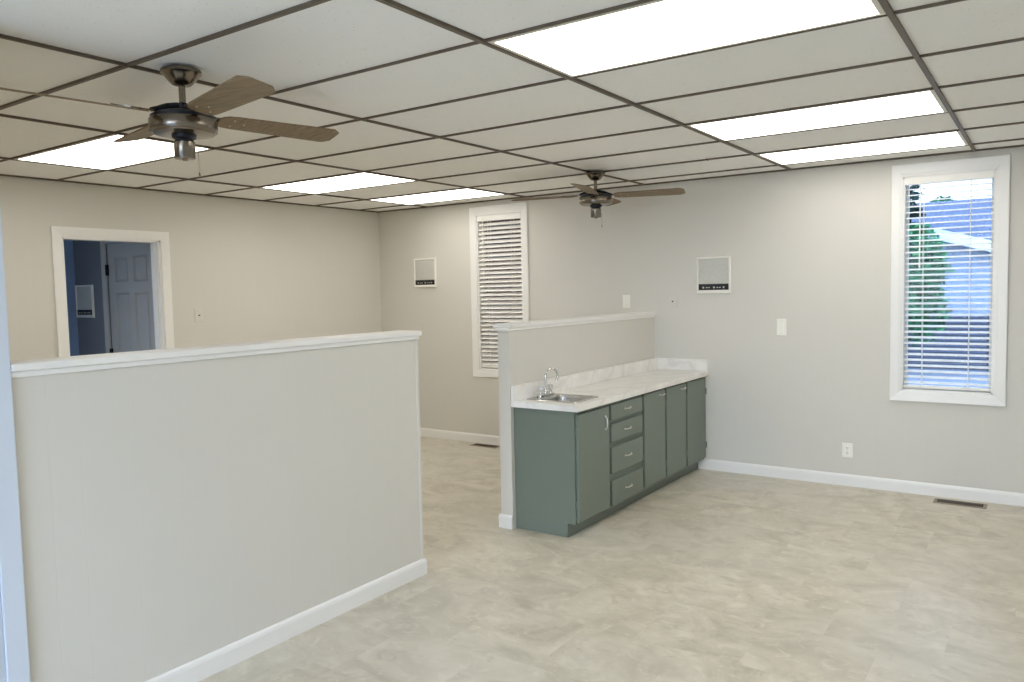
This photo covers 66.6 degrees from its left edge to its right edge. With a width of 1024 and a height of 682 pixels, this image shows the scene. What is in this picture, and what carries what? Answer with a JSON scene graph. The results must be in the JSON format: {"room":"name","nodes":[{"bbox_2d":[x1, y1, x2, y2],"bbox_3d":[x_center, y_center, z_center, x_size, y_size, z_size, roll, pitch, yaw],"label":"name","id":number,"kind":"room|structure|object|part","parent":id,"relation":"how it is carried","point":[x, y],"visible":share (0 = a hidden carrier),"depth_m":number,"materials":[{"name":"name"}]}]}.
{"room":"empty office","nodes":[
{"label":"empty office","id":0,"kind":"room"},
{"bbox_2d":[63,240,79,355],"bbox_3d":[-5.658,0.083,5.680,0.120,2.406,4.820,1,5,35],"label":"wall","id":1,"kind":"structure","parent":0,"point":[68,244],"depth_m":7.56,"materials":[{"name":"blue paint"}]},
{"bbox_2d":[73,240,125,354],"bbox_3d":[-3.575,-0.063,7.237,1.770,2.406,0.120,1,5,35],"label":"wall","id":2,"kind":"structure","parent":0,"point":[87,257],"depth_m":7.43,"materials":[{"name":"paint"}]},
{"bbox_2d":[75,285,94,317],"bbox_3d":[-4.105,-0.380,7.491,0.313,0.315,0.024,1,5,35],"label":"intercom","id":3,"kind":"object","parent":2,"relation":"attached to","point":[84,294],"visible":1,"depth_m":7.48,"materials":[{"name":"white plastic"}]},
{"bbox_2d":[76,286,91,309],"bbox_3d":[-4.103,-0.411,7.493,0.281,0.221,0.014,1,5,35],"label":"speaker grille","id":4,"kind":"object","parent":3,"relation":"attached to","point":[83,293],"depth_m":7.49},
{"bbox_3d":[-4.101,-0.270,7.502,0.281,0.062,0.014,1,5,35],"label":"control panel","id":5,"kind":"part","parent":3,"relation":"part of","materials":[{"name":"black plastic"}]},
{"bbox_2d":[100,241,155,352],"bbox_3d":[-3.439,0.095,7.074,0.889,2.107,0.110,1,5,35],"label":"door","id":6,"kind":"structure","parent":2,"relation":"in","point":[128,269],"depth_m":7.09,"materials":[{"name":"paint"}]},
{"bbox_3d":[-3.441,0.095,7.071,0.889,2.107,0.020,1,5,35],"label":"casing","id":7,"kind":"part","parent":6,"relation":"part of","materials":[{"name":"paint"}]},
{"bbox_2d":[0,176,381,360],"bbox_3d":[-3.874,0.029,5.146,0.120,2.506,8.420,1,5,35],"label":"wall","id":8,"kind":"structure","parent":0,"point":[256,271],"depth_m":6.89,"materials":[{"name":"beige paint"}]},
{"bbox_2d":[50,226,174,356],"bbox_3d":[-3.142,0.162,6.194,0.137,2.075,0.926,1,5,35],"label":"door frame","id":9,"kind":"structure","parent":8,"relation":"in","point":[159,241],"depth_m":6.21,"materials":[{"name":"white paint"}]},
{"bbox_2d":[194,309,202,321],"bbox_3d":[-2.695,-0.221,6.721,0.018,0.114,0.080,1,5,35],"label":"cable plate","id":10,"kind":"object","parent":8,"relation":"attached to","point":[198,313],"visible":1,"depth_m":6.72,"materials":[{"name":"white plastic"}]},
{"bbox_2d":[0,0,1023,210],"bbox_3d":[-0.809,-1.141,3.014,7.540,0.148,8.560,1,5,35],"label":"ceiling","id":11,"kind":"structure","parent":0,"point":[332,38],"depth_m":3.42,"materials":[{"name":"tile"}]},
{"bbox_2d":[14,134,209,169],"bbox_3d":[-2.437,-1.139,4.740,1.194,0.009,0.585,1,5,35],"label":"recessed light","id":12,"kind":"object","parent":11,"relation":"in","point":[102,153],"visible":0.94,"depth_m":4.72,"materials":[{"name":"plastic"}]},
{"bbox_2d":[0,65,338,177],"bbox_3d":[-1.259,-0.840,3.027,0.997,0.411,1.027,-1,4,0],"label":"ceiling fan","id":13,"kind":"object","parent":11,"relation":"hanging from","point":[185,123],"visible":1,"depth_m":2.96,"materials":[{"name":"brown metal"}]},
{"bbox_3d":[-1.547,-0.847,2.729,0.135,0.035,0.524,2,5,43],"label":"blade","id":14,"kind":"part","parent":13,"relation":"part of","materials":[{"name":"brown wood"}]},
{"bbox_3d":[-1.551,-0.891,3.316,0.135,0.035,0.524,-5,5,-43],"label":"blade","id":15,"kind":"part","parent":13,"relation":"part of","materials":[{"name":"brown wood"}]},
{"bbox_3d":[-0.999,-0.853,2.733,0.136,0.035,0.524,-5,5,-43],"label":"blade","id":16,"kind":"part","parent":13,"relation":"part of","materials":[{"name":"brown wood"}]},
{"bbox_3d":[-0.983,-0.896,3.300,0.524,0.035,0.136,-5,5,-43],"label":"blade","id":17,"kind":"part","parent":13,"relation":"part of","materials":[{"name":"brown wood"}]},
{"bbox_2d":[260,173,414,193],"bbox_3d":[-1.398,-1.259,6.240,1.194,0.009,0.585,1,5,35],"label":"recessed light","id":18,"kind":"object","parent":11,"relation":"in","point":[358,180],"visible":1,"depth_m":6.21,"materials":[{"name":"plastic"}]},
{"bbox_2d":[371,188,505,204],"bbox_3d":[-0.705,-1.339,7.240,1.194,0.009,0.585,1,5,35],"label":"recessed light","id":19,"kind":"object","parent":11,"relation":"in","point":[466,193],"visible":1,"depth_m":7.22,"materials":[{"name":"plastic"}]},
{"bbox_2d":[0,0,1023,212],"bbox_3d":[-0.966,-1.047,2.791,7.300,0.020,8.835,1,5,35],"label":"grid","id":20,"kind":"object","parent":11,"relation":"attached to","point":[891,14],"visible":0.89,"depth_m":3.91,"materials":[{"name":"brown metal"}]},
{"bbox_2d":[511,171,684,226],"bbox_3d":[0.647,-1.068,5.910,0.997,0.411,1.027,-3,4,-27],"label":"ceiling fan","id":21,"kind":"object","parent":11,"relation":"hanging from","point":[595,199],"visible":1,"depth_m":5.82,"materials":[{"name":"brown wood"}]},
{"bbox_3d":[0.254,-1.106,6.036,0.524,0.035,0.136,0,4,20],"label":"blade","id":22,"kind":"part","parent":21,"relation":"part of","materials":[{"name":"brown wood"}]},
{"bbox_3d":[0.525,-1.072,5.515,0.136,0.035,0.524,0,4,16],"label":"blade","id":23,"kind":"part","parent":21,"relation":"part of","materials":[{"name":"brown wood"}]},
{"bbox_3d":[0.767,-1.127,6.279,0.136,0.035,0.524,0,4,20],"label":"blade","id":24,"kind":"part","parent":21,"relation":"part of","materials":[{"name":"brown wood"}]},
{"bbox_3d":[1.012,-1.093,5.767,0.524,0.035,0.136,0,4,20],"label":"blade","id":25,"kind":"part","parent":21,"relation":"part of","materials":[{"name":"brown wood"}]},
{"bbox_2d":[488,0,885,76],"bbox_3d":[0.571,-1.069,2.660,1.194,0.009,0.585,1,5,35],"label":"recessed light","id":26,"kind":"object","parent":11,"relation":"in","point":[655,30],"visible":0.94,"depth_m":2.67,"materials":[{"name":"plastic"}]},
{"bbox_2d":[687,90,947,140],"bbox_3d":[1.611,-1.189,4.160,1.194,0.009,0.585,1,5,35],"label":"recessed light","id":27,"kind":"object","parent":11,"relation":"in","point":[928,102],"visible":0.96,"depth_m":4.11,"materials":[{"name":"plastic"}]},
{"bbox_2d":[758,131,967,164],"bbox_3d":[2.304,-1.268,5.160,1.194,0.009,0.585,1,5,35],"label":"recessed light","id":28,"kind":"object","parent":11,"relation":"in","point":[949,139],"visible":0.96,"depth_m":5.12,"materials":[{"name":"plastic"}]},
{"bbox_2d":[199,436,1023,681],"bbox_3d":[-0.755,1.406,3.179,7.540,0.120,8.560,1,5,35],"label":"floor","id":29,"kind":"structure","parent":0,"point":[709,575],"depth_m":3.90,"materials":[{"name":"tile"}]},
{"bbox_2d":[470,443,499,447],"bbox_3d":[-0.263,1.037,7.729,0.320,0.005,0.120,1,5,35],"label":"floor vent","id":30,"kind":"object","parent":29,"relation":"in","point":[475,444],"visible":0.99,"depth_m":7.72,"materials":[{"name":"brown metal"}]},
{"bbox_2d":[514,377,706,537],"bbox_3d":[0.831,0.748,5.760,0.489,0.790,2.151,1,5,35],"label":"base cabinet","id":31,"kind":"object","parent":29,"relation":"on","point":[574,470],"visible":1,"depth_m":5.02,"materials":[{"name":"green paint"}]},
{"bbox_3d":[0.515,0.769,4.931,0.022,0.668,0.404,1,5,35],"label":"door","id":32,"kind":"part","parent":31,"relation":"part of","materials":[{"name":"green paint"}]},
{"bbox_2d":[511,358,707,411],"bbox_3d":[0.812,0.286,5.720,0.484,0.134,2.183,1,5,35],"label":"countertop","id":33,"kind":"structure","parent":31,"relation":"on","point":[614,383],"depth_m":5.66,"materials":[{"name":"white stone"}]},
{"bbox_2d":[537,367,558,396],"bbox_3d":[0.236,0.269,5.154,0.072,0.182,0.190,1,5,35],"label":"faucet","id":34,"kind":"object","parent":33,"relation":"on","point":[543,392],"visible":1,"depth_m":5.15,"materials":[{"name":"silver metal"}]},
{"bbox_3d":[0.190,0.314,5.106,0.039,0.033,0.039,0,4,12],"label":"knob","id":35,"kind":"part","parent":34,"relation":"part of","materials":[{"name":"white plastic"}]},
{"bbox_3d":[0.224,0.352,5.157,0.052,0.016,0.170,1,5,35],"label":"plate","id":36,"kind":"part","parent":34,"relation":"part of","materials":[{"name":"silver metal"}]},
{"bbox_3d":[0.256,0.306,5.202,0.039,0.033,0.039,0,4,12],"label":"knob","id":37,"kind":"part","parent":34,"relation":"part of","materials":[{"name":"white plastic"}]},
{"bbox_3d":[0.262,0.260,5.176,0.127,0.168,0.032,-4,4,-32],"label":"spout","id":38,"kind":"part","parent":34,"relation":"part of","materials":[{"name":"silver metal"}]},
{"bbox_2d":[527,393,597,402],"bbox_3d":[0.330,0.443,5.050,0.373,0.154,0.324,1,5,35],"label":"sink","id":39,"kind":"object","parent":33,"relation":"in","point":[557,397],"visible":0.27,"depth_m":5.13,"materials":[{"name":"silver metal"}]},
{"bbox_2d":[540,395,591,401],"bbox_3d":[0.351,0.445,5.037,0.266,0.151,0.266,1,5,35],"label":"basin","id":40,"kind":"object","parent":39,"relation":"in","point":[563,398],"depth_m":5.14,"materials":[{"name":"silver metal"}]},
{"bbox_3d":[0.776,0.454,5.297,0.022,0.100,0.470,1,5,35],"label":"drawer","id":41,"kind":"part","parent":31,"relation":"part of","materials":[{"name":"green paint"}]},
{"bbox_3d":[0.779,0.592,5.306,0.022,0.117,0.470,1,5,35],"label":"drawer","id":42,"kind":"part","parent":31,"relation":"part of","materials":[{"name":"green paint"}]},
{"bbox_3d":[0.787,0.990,5.332,0.022,0.168,0.470,1,5,35],"label":"drawer","id":43,"kind":"part","parent":31,"relation":"part of","materials":[{"name":"green paint"}]},
{"bbox_3d":[0.782,0.772,5.318,0.022,0.173,0.470,1,5,35],"label":"drawer","id":44,"kind":"part","parent":31,"relation":"part of","materials":[{"name":"green paint"}]},
{"bbox_3d":[1.035,0.701,5.680,0.022,0.670,0.360,1,5,35],"label":"door","id":45,"kind":"part","parent":31,"relation":"part of","materials":[{"name":"green paint"}]},
{"bbox_3d":[1.260,0.675,6.005,0.022,0.670,0.376,1,5,35],"label":"door","id":46,"kind":"part","parent":31,"relation":"part of","materials":[{"name":"green paint"}]},
{"bbox_3d":[1.494,0.648,6.342,0.022,0.670,0.392,1,5,35],"label":"door","id":47,"kind":"part","parent":31,"relation":"part of","materials":[{"name":"green paint"}]},
{"bbox_2d":[933,498,987,508],"bbox_3d":[3.085,1.118,5.372,0.320,0.005,0.130,1,5,35],"label":"floor vent","id":48,"kind":"object","parent":29,"relation":"in","point":[936,500],"visible":1,"depth_m":5.36,"materials":[{"name":"brown metal"}]},
{"bbox_2d":[378,147,1023,492],"bbox_3d":[1.611,-0.180,6.546,7.540,2.506,0.140,1,5,35],"label":"wall","id":49,"kind":"structure","parent":0,"point":[810,249],"depth_m":6.21,"materials":[{"name":"beige paint"}]},
{"bbox_2d":[414,258,436,287],"bbox_3d":[-0.910,-0.711,8.152,0.298,0.302,0.024,1,5,35],"label":"intercom","id":50,"kind":"object","parent":49,"relation":"attached to","point":[425,271],"visible":1,"depth_m":8.14,"materials":[{"name":"white plastic"}]},
{"bbox_2d":[415,260,434,279],"bbox_3d":[-0.908,-0.742,8.153,0.266,0.208,0.014,1,5,35],"label":"speaker grille","id":51,"kind":"object","parent":50,"relation":"attached to","point":[424,269],"depth_m":8.14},
{"bbox_3d":[-0.905,-0.607,8.162,0.266,0.062,0.014,1,5,35],"label":"control panel","id":52,"kind":"part","parent":50,"relation":"part of","materials":[{"name":"black plastic"}]},
{"bbox_2d":[469,202,529,377],"bbox_3d":[-0.086,-0.481,7.681,0.692,1.690,0.150,1,5,35],"label":"window","id":53,"kind":"structure","parent":49,"relation":"in","point":[522,208],"depth_m":7.76,"materials":[{"name":"white paint"}]},
{"bbox_3d":[-0.069,-0.479,7.703,0.516,1.505,0.030,1,5,35],"label":"sash","id":54,"kind":"part","parent":53,"relation":"part of","materials":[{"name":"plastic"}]},
{"bbox_2d":[477,213,522,367],"bbox_3d":[-0.105,-0.480,7.652,0.517,1.499,0.077,1,5,35],"label":"window blind","id":55,"kind":"object","parent":53,"relation":"attached to","point":[493,356],"visible":0.77,"depth_m":7.67,"materials":[{"name":"white plastic"}]},
{"bbox_3d":[-0.082,0.257,7.710,0.513,0.020,0.048,1,5,35],"label":"rail","id":56,"kind":"part","parent":55,"relation":"part of","materials":[{"name":"white plastic"}]},
{"bbox_3d":[-0.213,-0.471,7.742,0.003,1.444,0.052,1,5,35],"label":"ladder cord","id":57,"kind":"part","parent":55,"relation":"part of","materials":[{"name":"white fabric"}]},
{"bbox_3d":[0.018,-0.465,7.583,0.003,1.444,0.052,1,5,35],"label":"ladder cord","id":58,"kind":"part","parent":55,"relation":"part of","materials":[{"name":"white fabric"}]},
{"bbox_2d":[623,295,629,307],"bbox_3d":[1.004,-0.347,6.859,0.070,0.115,0.017,1,5,35],"label":"light switch","id":59,"kind":"object","parent":49,"relation":"attached to","point":[626,298],"visible":1,"depth_m":6.86,"materials":[{"name":"white plastic"}]},
{"bbox_2d":[668,296,677,306],"bbox_3d":[1.361,-0.336,6.611,0.086,0.096,0.018,1,5,35],"label":"cable plate","id":60,"kind":"object","parent":49,"relation":"attached to","point":[672,300],"visible":1,"depth_m":6.61,"materials":[{"name":"white plastic"}]},
{"bbox_2d":[697,256,730,293],"bbox_3d":[1.651,-0.540,6.390,0.286,0.299,0.024,1,5,35],"label":"intercom","id":61,"kind":"object","parent":49,"relation":"attached to","point":[713,273],"visible":1,"depth_m":6.38,"materials":[{"name":"white plastic"}]},
{"bbox_2d":[699,258,728,283],"bbox_3d":[1.653,-0.571,6.391,0.254,0.205,0.014,1,5,35],"label":"speaker grille","id":62,"kind":"object","parent":61,"relation":"attached to","point":[711,270],"depth_m":6.38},
{"bbox_3d":[1.655,-0.438,6.400,0.254,0.062,0.014,1,5,35],"label":"control panel","id":63,"kind":"part","parent":61,"relation":"part of","materials":[{"name":"black plastic"}]},
{"bbox_2d":[420,428,1023,506],"bbox_3d":[1.593,1.031,6.562,7.300,0.088,0.014,1,5,35],"label":"baseboard","id":64,"kind":"structure","parent":49,"relation":"attached to","point":[921,488],"depth_m":5.93,"materials":[{"name":"white paint"}]},
{"bbox_2d":[777,319,785,335],"bbox_3d":[2.111,-0.107,6.114,0.074,0.132,0.009,1,5,35],"label":"light switch","id":65,"kind":"object","parent":49,"relation":"attached to","point":[781,323],"visible":1,"depth_m":6.11,"materials":[{"name":"white plastic"}]},
{"bbox_2d":[842,443,852,457],"bbox_3d":[2.534,0.827,5.896,0.078,0.110,0.009,1,5,35],"label":"wall outlet","id":66,"kind":"object","parent":49,"relation":"attached to","point":[847,448],"visible":1,"depth_m":5.89,"materials":[{"name":"white plastic"}]},
{"bbox_2d":[889,154,1010,406],"bbox_3d":[3.074,-0.409,5.496,0.720,1.692,0.150,1,5,35],"label":"window","id":67,"kind":"structure","parent":49,"relation":"in","point":[1001,164],"depth_m":5.41,"materials":[{"name":"white paint"}]},
{"bbox_2d":[903,171,994,391],"bbox_3d":[3.052,-0.406,5.469,0.545,1.499,0.077,1,5,35],"label":"window blind","id":68,"kind":"object","parent":67,"relation":"attached to","point":[985,174],"visible":1,"depth_m":5.47,"materials":[{"name":"white plastic"}]},
{"bbox_3d":[2.933,-0.397,5.567,0.003,1.444,0.052,1,5,35],"label":"ladder cord","id":69,"kind":"part","parent":68,"relation":"part of","materials":[{"name":"white fabric"}]},
{"bbox_3d":[3.075,0.331,5.527,0.541,0.020,0.048,1,5,35],"label":"rail","id":70,"kind":"part","parent":68,"relation":"part of","materials":[{"name":"white plastic"}]},
{"bbox_3d":[3.044,-1.130,5.432,0.541,0.042,0.046,1,5,35],"label":"head rail","id":71,"kind":"part","parent":68,"relation":"part of","materials":[{"name":"white plastic"}]},
{"bbox_3d":[3.170,-0.392,5.404,0.003,1.444,0.052,1,5,35],"label":"ladder cord","id":72,"kind":"part","parent":68,"relation":"part of","materials":[{"name":"white fabric"}]},
{"bbox_3d":[3.088,-0.405,5.520,0.544,1.505,0.030,1,5,35],"label":"sash","id":73,"kind":"part","parent":67,"relation":"part of","materials":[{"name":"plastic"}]},
{"bbox_3d":[-2.602,0.304,1.262,0.124,2.406,3.219,1,5,35],"label":"wall","id":74,"kind":"structure","parent":0,"visible":0},
{"bbox_2d":[0,207,30,681],"bbox_3d":[-1.678,0.207,2.467,0.022,2.404,0.178,1,5,35],"label":"trim","id":75,"kind":"structure","parent":74,"relation":"attached to","point":[14,651],"depth_m":2.53,"materials":[{"name":"white paint"}]},
{"label":"outside","id":76,"kind":"structure","parent":0,"visible":0},
{"bbox_2d":[908,362,988,387],"bbox_3d":[8.403,0.895,14.032,70.000,0.200,100.000,1,5,35],"label":"ground","id":77,"kind":"structure","parent":76,"point":[909,373],"depth_m":15.39,"materials":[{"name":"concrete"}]},
{"bbox_2d":[485,219,522,361],"bbox_3d":[-0.427,-0.527,9.919,5.100,3.550,0.200,1,5,35],"label":"wall","id":78,"kind":"structure","parent":77,"relation":"on","point":[508,219],"depth_m":9.55,"materials":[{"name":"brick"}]},
{"bbox_2d":[909,185,925,236],"bbox_3d":[8.756,-2.009,17.921,1.350,5.079,1.274,1,5,35],"label":"tree","id":79,"kind":"object","parent":77,"relation":"on","point":[912,192],"visible":0.02,"depth_m":17.67,"materials":[{"name":"green plant"}]},
{"bbox_2d":[908,222,955,346],"bbox_3d":[7.951,-0.830,15.718,1.749,3.048,2.029,1,5,35],"label":"leafy tree","id":80,"kind":"object","parent":77,"relation":"on","point":[922,243],"visible":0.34,"depth_m":15.15,"materials":[{"name":"green plant"}]},
{"bbox_2d":[929,195,955,201],"bbox_3d":[17.415,-3.184,31.258,1.654,5.323,1.778,1,5,35],"label":"round tree","id":81,"kind":"object","parent":77,"relation":"on","point":[941,196],"visible":0.02,"depth_m":31.02,"materials":[{"name":"green plant"}]},
{"bbox_2d":[908,316,989,370],"bbox_3d":[8.259,-0.006,17.310,12.100,1.180,0.130,1,5,35],"label":"fence","id":82,"kind":"object","parent":77,"relation":"on","point":[987,317],"visible":0.03,"depth_m":16.45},
{"bbox_2d":[908,198,991,358],"bbox_3d":[12.846,-2.145,23.873,22.000,4.400,12.410,1,5,35],"label":"house","id":83,"kind":"structure","parent":77,"relation":"on","point":[985,204],"depth_m":18.48,"materials":[{"name":"blue"}]}
]}

